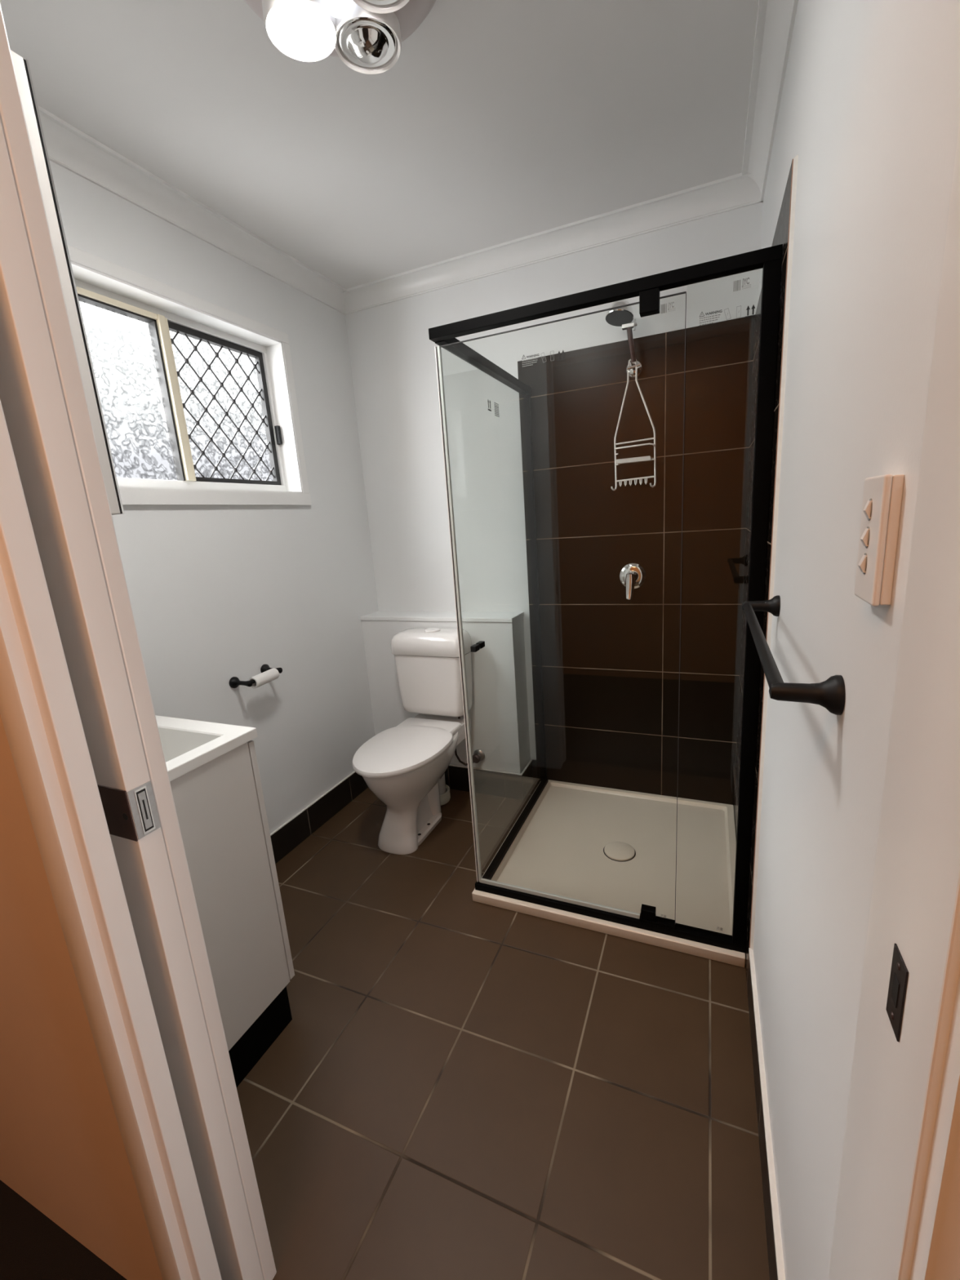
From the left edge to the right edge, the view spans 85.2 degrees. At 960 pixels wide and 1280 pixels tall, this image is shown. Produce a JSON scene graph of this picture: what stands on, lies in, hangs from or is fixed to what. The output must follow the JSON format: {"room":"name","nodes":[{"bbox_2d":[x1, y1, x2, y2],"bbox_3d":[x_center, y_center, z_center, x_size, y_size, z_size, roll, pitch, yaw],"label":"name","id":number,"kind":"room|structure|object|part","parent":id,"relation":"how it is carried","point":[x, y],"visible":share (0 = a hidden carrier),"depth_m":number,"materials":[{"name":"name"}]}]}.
{"room":"bathroom","nodes":[
{"label":"bathroom","id":0,"kind":"room"},
{"bbox_2d":[0,715,162,1279],"bbox_3d":[-0.413,0.019,0.610,3.200,2.400,0.101,2,14,23],"label":"wall","id":1,"kind":"structure","parent":0,"point":[62,1148],"depth_m":0.86,"materials":[{"name":"paint"}]},
{"bbox_2d":[0,564,192,1279],"bbox_3d":[-0.543,0.151,0.634,0.060,2.090,0.018,2,14,23],"label":"trim","id":2,"kind":"structure","parent":1,"relation":"attached to","point":[20,712],"depth_m":0.67,"materials":[{"name":"paint"}]},
{"bbox_2d":[0,400,222,1279],"bbox_3d":[-0.514,0.190,0.657,0.063,2.060,0.030,2,14,23],"label":"trim","id":3,"kind":"structure","parent":1,"relation":"attached to","point":[20,563],"depth_m":0.66,"materials":[{"name":"paint"}]},
{"bbox_2d":[909,970,959,1279],"bbox_3d":[0.294,0.175,0.272,0.060,2.090,0.020,2,14,23],"label":"trim","id":4,"kind":"structure","parent":1,"relation":"attached to","point":[936,1255],"depth_m":0.31,"materials":[{"name":"paint"}]},
{"bbox_2d":[48,160,378,833],"bbox_3d":[-0.976,-0.253,1.978,0.130,2.400,2.020,2,14,23],"label":"wall","id":5,"kind":"structure","parent":0,"point":[218,593],"depth_m":2.10,"materials":[{"name":"paint"}]},
{"bbox_2d":[66,244,311,505],"bbox_3d":[-1.018,-0.814,1.806,0.135,0.682,0.988,2,14,23],"label":"window","id":6,"kind":"structure","parent":5,"relation":"in","point":[100,282],"depth_m":1.86,"materials":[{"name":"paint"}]},
{"bbox_2d":[37,105,350,314],"bbox_3d":[-0.981,-1.371,1.636,0.071,0.071,1.880,2,14,23],"label":"trim","id":7,"kind":"structure","parent":5,"relation":"attached to","point":[68,146],"depth_m":1.66,"materials":[{"name":"paint"}]},
{"bbox_2d":[229,664,282,688],"bbox_3d":[-0.853,0.140,2.010,0.088,0.049,0.197,2,14,23],"label":"toilet roll holder","id":8,"kind":"object","parent":5,"relation":"attached to","point":[234,682],"visible":0.83,"depth_m":1.95,"materials":[{"name":"black metal"}]},
{"bbox_3d":[-0.883,0.161,1.942,0.088,0.043,0.043,2,14,23],"label":"post","id":9,"kind":"part","parent":8,"relation":"part of","materials":[{"name":"black metal"}]},
{"bbox_2d":[248,667,279,688],"bbox_3d":[-0.825,0.146,1.998,0.044,0.048,0.114,2,14,23],"label":"toilet roll","id":10,"kind":"object","parent":8,"relation":"on","point":[269,675],"visible":0.9,"depth_m":1.98,"materials":[{"name":"white paper"}]},
{"bbox_3d":[-0.823,0.119,2.078,0.088,0.043,0.043,2,14,23],"label":"post","id":11,"kind":"part","parent":8,"relation":"part of","materials":[{"name":"black metal"}]},
{"bbox_2d":[270,772,368,863],"bbox_3d":[-0.807,0.837,2.265,0.008,0.130,1.285,2,14,23],"label":"baseboard","id":12,"kind":"structure","parent":5,"relation":"attached to","point":[301,827],"depth_m":2.38,"materials":[{"name":"tile"}]},
{"bbox_2d":[270,759,532,835],"bbox_3d":[-0.401,0.763,2.162,0.832,0.004,1.451,2,14,23],"label":"trim","id":13,"kind":"structure","parent":5,"relation":"attached to","point":[531,760],"depth_m":2.52,"materials":[{"name":"white tile"}]},
{"bbox_2d":[0,0,758,288],"bbox_3d":[-0.211,-1.433,1.282,2.002,0.100,2.120,2,14,23],"label":"ceiling","id":14,"kind":"structure","parent":0,"point":[493,122],"depth_m":1.39,"materials":[{"name":"paint"}]},
{"bbox_2d":[244,0,435,74],"bbox_3d":[-0.276,-1.258,1.003,0.432,0.108,0.432,2,14,23],"label":"heater","id":15,"kind":"object","parent":14,"relation":"attached to","point":[367,36],"visible":1,"depth_m":1.06,"materials":[{"name":"plastic"}]},
{"bbox_2d":[268,0,332,55],"bbox_3d":[-0.361,-1.232,1.057,0.125,0.046,0.125,2,14,23],"label":"bulb","id":16,"kind":"object","parent":15,"relation":"attached to","point":[295,28],"depth_m":1.04,"materials":[{"name":"white glass"}]},
{"bbox_2d":[337,17,396,68],"bbox_3d":[-0.236,-1.251,1.099,0.125,0.046,0.125,2,14,23],"label":"heat lamp","id":17,"kind":"object","parent":15,"relation":"attached to","point":[362,42],"depth_m":1.08,"materials":[{"name":"silver metal"}]},
{"bbox_2d":[362,0,399,6],"bbox_3d":[-0.187,-1.223,0.963,0.125,0.046,0.125,2,14,23],"label":"heat lamp","id":18,"kind":"object","parent":15,"relation":"attached to","point":[365,2],"depth_m":1.01,"materials":[{"name":"silver metal"}]},
{"bbox_2d":[0,783,769,1279],"bbox_3d":[-0.227,1.170,1.117,3.200,0.150,3.620,2,14,23],"label":"floor","id":19,"kind":"structure","parent":0,"point":[455,1086],"depth_m":1.24,"materials":[{"name":"tile"}]},
{"bbox_2d":[169,740,294,1087],"bbox_3d":[-0.895,0.695,1.325,0.581,0.832,0.441,2,14,23],"label":"vanity cabinet","id":20,"kind":"object","parent":19,"relation":"on","point":[220,805],"visible":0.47,"depth_m":1.29,"materials":[{"name":"white laminate"}]},
{"bbox_2d":[155,715,257,781],"bbox_3d":[-0.917,0.328,1.245,0.587,0.130,0.452,2,14,23],"label":"basin","id":21,"kind":"object","parent":20,"relation":"in","point":[187,744],"visible":0.21,"depth_m":1.31,"materials":[{"name":"white ceramic"}]},
{"bbox_3d":[-0.681,0.597,1.444,0.288,0.711,0.016,2,14,23],"label":"door","id":22,"kind":"part","parent":20,"relation":"part of","materials":[{"name":"white laminate"}]},
{"bbox_2d":[351,627,472,854],"bbox_3d":[-0.301,0.427,2.278,0.383,0.854,0.674,2,14,23],"label":"toilet","id":23,"kind":"object","parent":19,"relation":"on","point":[405,765],"visible":0.95,"depth_m":2.31,"materials":[{"name":"white ceramic"}]},
{"bbox_3d":[-0.333,0.458,2.187,0.368,0.032,0.471,2,14,23],"label":"seat lid","id":24,"kind":"part","parent":23,"relation":"part of","materials":[{"name":"white plastic"}]},
{"bbox_3d":[-0.230,0.009,2.432,0.370,0.100,0.152,2,14,23],"label":"cistern lid","id":25,"kind":"part","parent":23,"relation":"part of","materials":[{"name":"white ceramic"}]},
{"bbox_2d":[471,779,745,967],"bbox_3d":[0.544,0.831,2.086,0.875,0.034,0.874,2,14,23],"label":"shower tray","id":26,"kind":"object","parent":19,"relation":"on","point":[606,846],"visible":0.88,"depth_m":2.01,"materials":[{"name":"beige plastic"}]},
{"bbox_2d":[428,244,782,952],"bbox_3d":[0.480,-0.079,1.878,0.875,1.836,0.878,2,14,23],"label":"screen","id":27,"kind":"object","parent":26,"relation":"on","point":[648,288],"visible":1,"depth_m":1.43,"materials":[{"name":"clear glass"}]},
{"bbox_3d":[-0.015,0.026,1.648,0.018,0.018,0.032,2,14,23],"label":"door knob","id":28,"kind":"part","parent":27,"relation":"part of","materials":[{"name":"black metal"}]},
{"bbox_3d":[0.001,0.016,1.686,0.018,0.018,0.034,2,14,23],"label":"door knob","id":29,"kind":"part","parent":27,"relation":"part of","materials":[{"name":"black metal"}]},
{"bbox_2d":[493,402,499,417],"bbox_3d":[0.061,-0.843,1.912,0.001,0.044,0.045,2,14,23],"label":"print","id":30,"kind":"object","parent":27,"relation":"attached to","point":[494,402],"depth_m":1.91,"materials":[{"name":"grey paper"}]},
{"bbox_3d":[0.171,0.791,2.257,0.026,0.018,0.804,2,14,23],"label":"return rail","id":31,"kind":"part","parent":27,"relation":"part of","materials":[{"name":"black metal"}]},
{"bbox_2d":[522,357,537,366],"bbox_3d":[0.135,-0.746,1.404,0.045,0.016,0.001,2,14,23],"label":"print","id":32,"kind":"object","parent":27,"relation":"on","point":[523,357],"depth_m":1.41,"materials":[{"name":"grey paper"}]},
{"bbox_3d":[0.371,0.894,1.726,0.834,0.025,0.032,2,14,23],"label":"rail","id":33,"kind":"part","parent":27,"relation":"part of","materials":[{"name":"black metal"}]},
{"bbox_3d":[0.262,-0.860,1.322,0.875,0.028,0.032,2,14,23],"label":"header rail","id":34,"kind":"part","parent":27,"relation":"part of","materials":[{"name":"black metal"}]},
{"bbox_3d":[0.556,0.883,1.641,0.104,0.012,0.030,2,14,23],"label":"pivot rail","id":35,"kind":"part","parent":27,"relation":"part of","materials":[{"name":"black metal"}]},
{"bbox_3d":[0.623,0.027,1.392,0.162,1.786,0.006,2,14,23],"label":"fixed pane","id":36,"kind":"part","parent":27,"relation":"part of","materials":[{"name":"clear glass"}]},
{"bbox_2d":[699,314,719,325],"bbox_3d":[0.539,-0.750,1.225,0.045,0.016,0.001,2,14,23],"label":"print","id":37,"kind":"object","parent":27,"relation":"on","point":[706,314],"depth_m":1.23,"materials":[{"name":"grey paper"}]},
{"bbox_3d":[0.710,0.041,1.358,0.035,1.802,0.031,2,14,23],"label":"wall post","id":38,"kind":"part","parent":27,"relation":"part of","materials":[{"name":"black metal"}]},
{"bbox_2d":[345,201,763,759],"bbox_3d":[0.260,-0.446,2.451,2.012,2.400,0.120,2,14,23],"label":"wall","id":39,"kind":"structure","parent":0,"point":[392,353],"depth_m":2.40,"materials":[{"name":"paint"}]},
{"bbox_2d":[360,611,530,773],"bbox_3d":[-0.171,0.308,2.674,0.823,0.893,0.166,2,14,23],"label":"wall ledge","id":40,"kind":"object","parent":39,"relation":"attached to","point":[499,711],"visible":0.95,"depth_m":2.52,"materials":[{"name":"paint"}]},
{"bbox_2d":[454,746,467,765],"bbox_3d":[-0.081,0.560,2.572,0.063,0.090,0.061,2,14,23],"label":"hose","id":41,"kind":"object","parent":40,"relation":"attached to","point":[455,753],"depth_m":2.55,"materials":[{"name":"rubber"}]},
{"bbox_2d":[472,749,484,763],"bbox_3d":[0.005,0.552,2.532,0.064,0.073,0.061,2,14,23],"label":"valve","id":42,"kind":"object","parent":40,"relation":"attached to","point":[478,755],"depth_m":2.55,"materials":[{"name":"metal"}]},
{"bbox_3d":[-0.019,0.576,2.538,0.044,0.044,0.022,2,14,23],"label":"handle","id":43,"kind":"part","parent":42,"relation":"part of","materials":[{"name":"metal"}]},
{"bbox_2d":[444,759,537,799],"bbox_3d":[-0.133,0.680,2.748,0.853,0.130,0.175,2,14,23],"label":"baseboard","id":44,"kind":"structure","parent":40,"relation":"attached to","point":[486,782],"depth_m":2.59,"materials":[{"name":"tile"}]},
{"bbox_2d":[522,760,533,799],"bbox_3d":[0.234,0.691,2.590,0.009,0.130,0.157,2,14,23],"label":"baseboard","id":45,"kind":"structure","parent":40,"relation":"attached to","point":[527,776],"depth_m":2.58,"materials":[{"name":"tile"}]},
{"bbox_2d":[342,172,763,315],"bbox_3d":[0.148,-1.557,2.107,1.762,0.071,0.071,2,14,23],"label":"trim","id":46,"kind":"structure","parent":39,"relation":"attached to","point":[731,193],"depth_m":2.03,"materials":[{"name":"paint"}]},
{"bbox_2d":[517,315,755,805],"bbox_3d":[0.645,-0.215,2.269,0.909,1.978,0.009,2,14,23],"label":"tiled wall","id":47,"kind":"structure","parent":39,"relation":"attached to","point":[611,690],"depth_m":2.22,"materials":[{"name":"brown tile"}]},
{"bbox_2d":[604,300,643,378],"bbox_3d":[0.544,-1.135,1.977,0.125,0.244,0.170,2,14,23],"label":"shower","id":48,"kind":"object","parent":47,"relation":"attached to","point":[623,317],"visible":0.91,"depth_m":1.94,"materials":[{"name":"silver metal"}]},
{"bbox_3d":[0.568,-1.113,1.961,0.037,0.131,0.019,-6,13,-8],"label":"arm","id":49,"kind":"part","parent":48,"relation":"part of","materials":[{"name":"metal"}]},
{"bbox_2d":[610,359,656,490],"bbox_3d":[0.587,-0.831,2.008,0.171,0.485,0.063,2,14,23],"label":"shower caddy","id":50,"kind":"object","parent":48,"relation":"hanging from","point":[617,462],"visible":1,"depth_m":2.02,"materials":[{"name":"white metal"}]},
{"bbox_3d":[0.599,-0.697,2.029,0.153,0.020,0.049,2,14,23],"label":"soap dish","id":51,"kind":"part","parent":50,"relation":"part of","materials":[{"name":"white metal"}]},
{"bbox_3d":[0.599,-0.752,2.025,0.156,0.049,0.032,2,14,23],"label":"shelf rail","id":52,"kind":"part","parent":50,"relation":"part of","materials":[{"name":"white metal"}]},
{"bbox_3d":[0.613,-0.636,2.063,0.150,0.011,0.007,2,14,23],"label":"hook rail","id":53,"kind":"part","parent":50,"relation":"part of","materials":[{"name":"white metal"}]},
{"bbox_2d":[619,563,645,599],"bbox_3d":[0.642,-0.249,2.213,0.110,0.145,0.077,2,14,23],"label":"shower mixer","id":54,"kind":"object","parent":47,"relation":"attached to","point":[632,575],"visible":1,"depth_m":2.22,"materials":[{"name":"silver metal"}]},
{"bbox_3d":[0.633,-0.227,2.201,0.040,0.109,0.038,2,14,23],"label":"lever","id":55,"kind":"part","parent":54,"relation":"part of","materials":[{"name":"silver metal"}]},
{"bbox_3d":[0.654,-0.273,2.238,0.110,0.110,0.012,2,14,23],"label":"plate","id":56,"kind":"part","parent":54,"relation":"part of","materials":[{"name":"silver metal"}]},
{"bbox_2d":[753,0,959,1279],"bbox_3d":[0.735,-0.191,1.181,0.120,2.400,1.890,2,14,23],"label":"wall","id":57,"kind":"structure","parent":0,"point":[869,109],"depth_m":0.62,"materials":[{"name":"paint"}]},
{"bbox_2d":[746,953,777,1279],"bbox_3d":[0.570,1.021,1.042,0.009,0.126,0.915,2,14,23],"label":"baseboard","id":58,"kind":"structure","parent":57,"relation":"attached to","point":[764,1167],"depth_m":1.06,"materials":[{"name":"tile"}]},
{"bbox_2d":[733,160,792,982],"bbox_3d":[0.872,-0.094,1.667,0.009,1.978,0.942,2,14,23],"label":"tiled wall","id":59,"kind":"structure","parent":57,"relation":"attached to","point":[781,233],"depth_m":1.41,"materials":[{"name":"brown tile"}]},
{"bbox_2d":[748,947,785,1279],"bbox_3d":[0.565,0.956,1.028,0.010,0.008,0.915,2,14,23],"label":"trim","id":60,"kind":"structure","parent":57,"relation":"attached to","point":[775,1209],"depth_m":1.01,"materials":[{"name":"white wood"}]},
{"bbox_2d":[741,0,798,202],"bbox_3d":[0.570,-1.327,0.966,0.071,0.071,1.880,2,14,23],"label":"trim","id":61,"kind":"structure","parent":57,"relation":"attached to","point":[775,19],"depth_m":1.34,"materials":[{"name":"paint"}]},
{"bbox_2d":[746,154,798,983],"bbox_3d":[0.682,-0.049,1.228,0.007,1.850,0.006,2,14,23],"label":"trim","id":62,"kind":"structure","parent":57,"relation":"attached to","point":[796,157],"depth_m":1.17,"materials":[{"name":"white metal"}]},
{"bbox_2d":[741,595,844,715],"bbox_3d":[0.488,-0.006,0.863,0.071,0.045,0.630,2,14,23],"label":"towel rail","id":63,"kind":"object","parent":57,"relation":"attached to","point":[829,694],"visible":1,"depth_m":0.60,"materials":[{"name":"black metal"}]},
{"bbox_3d":[0.603,-0.073,1.124,0.071,0.045,0.045,2,14,23],"label":"post","id":64,"kind":"part","parent":63,"relation":"part of","materials":[{"name":"black metal"}]},
{"bbox_3d":[0.373,0.061,0.603,0.071,0.045,0.045,2,14,23],"label":"post","id":65,"kind":"part","parent":63,"relation":"part of","materials":[{"name":"black metal"}]},
{"bbox_2d":[854,474,904,606],"bbox_3d":[0.343,-0.087,0.455,0.018,0.107,0.062,2,14,23],"label":"light switch","id":66,"kind":"object","parent":57,"relation":"attached to","point":[882,494],"visible":1,"depth_m":0.43,"materials":[{"name":"white plastic"}]},
{"bbox_2d":[827,117,959,1279],"bbox_3d":[0.304,0.200,0.359,0.027,2.060,0.135,2,14,23],"label":"trim","id":67,"kind":"structure","parent":57,"relation":"attached to","point":[911,970],"depth_m":0.34,"materials":[{"name":"paint"}]},
{"bbox_3d":[0.292,0.247,0.366,0.001,0.058,0.026,2,14,23],"label":"strike plate","id":68,"kind":"part","parent":67,"relation":"part of","materials":[{"name":"brown metal"}]},
{"bbox_3d":[-0.504,0.002,0.711,2.012,2.400,0.025,2,14,23],"label":"wall","id":69,"kind":"structure","parent":0,"visible":0},
{"bbox_2d":[10,49,124,515],"bbox_3d":[-0.964,-0.527,0.889,0.620,0.652,0.173,2,14,23],"label":"mirror","id":70,"kind":"object","parent":69,"relation":"attached to","point":[21,66],"visible":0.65,"depth_m":0.82,"materials":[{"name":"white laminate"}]},
{"bbox_2d":[0,119,263,1279],"bbox_3d":[-0.815,0.175,0.853,0.778,2.027,0.036,2,14,23],"label":"door","id":71,"kind":"structure","parent":69,"relation":"in","point":[32,398],"depth_m":0.68,"materials":[{"name":"paint"}]},
{"bbox_3d":[-0.492,0.234,0.709,0.060,0.075,0.002,2,14,23],"label":"flush pull","id":72,"kind":"part","parent":71,"relation":"part of","materials":[{"name":"metal"}]},
{"bbox_3d":[-0.457,0.232,0.711,0.002,0.071,0.032,2,14,23],"label":"edge plate","id":73,"kind":"part","parent":71,"relation":"part of","materials":[{"name":"metal"}]},
{"bbox_3d":[-0.455,0.232,0.711,0.001,0.053,0.009,2,14,23],"label":"edge pull","id":74,"kind":"part","parent":71,"relation":"part of","materials":[{"name":"metal"}]},
{"bbox_2d":[0,4,276,1279],"bbox_3d":[-0.478,0.169,0.739,0.063,2.060,0.026,2,14,23],"label":"trim","id":75,"kind":"structure","parent":69,"relation":"attached to","point":[12,117],"depth_m":0.67,"materials":[{"name":"paint"}]}
]}

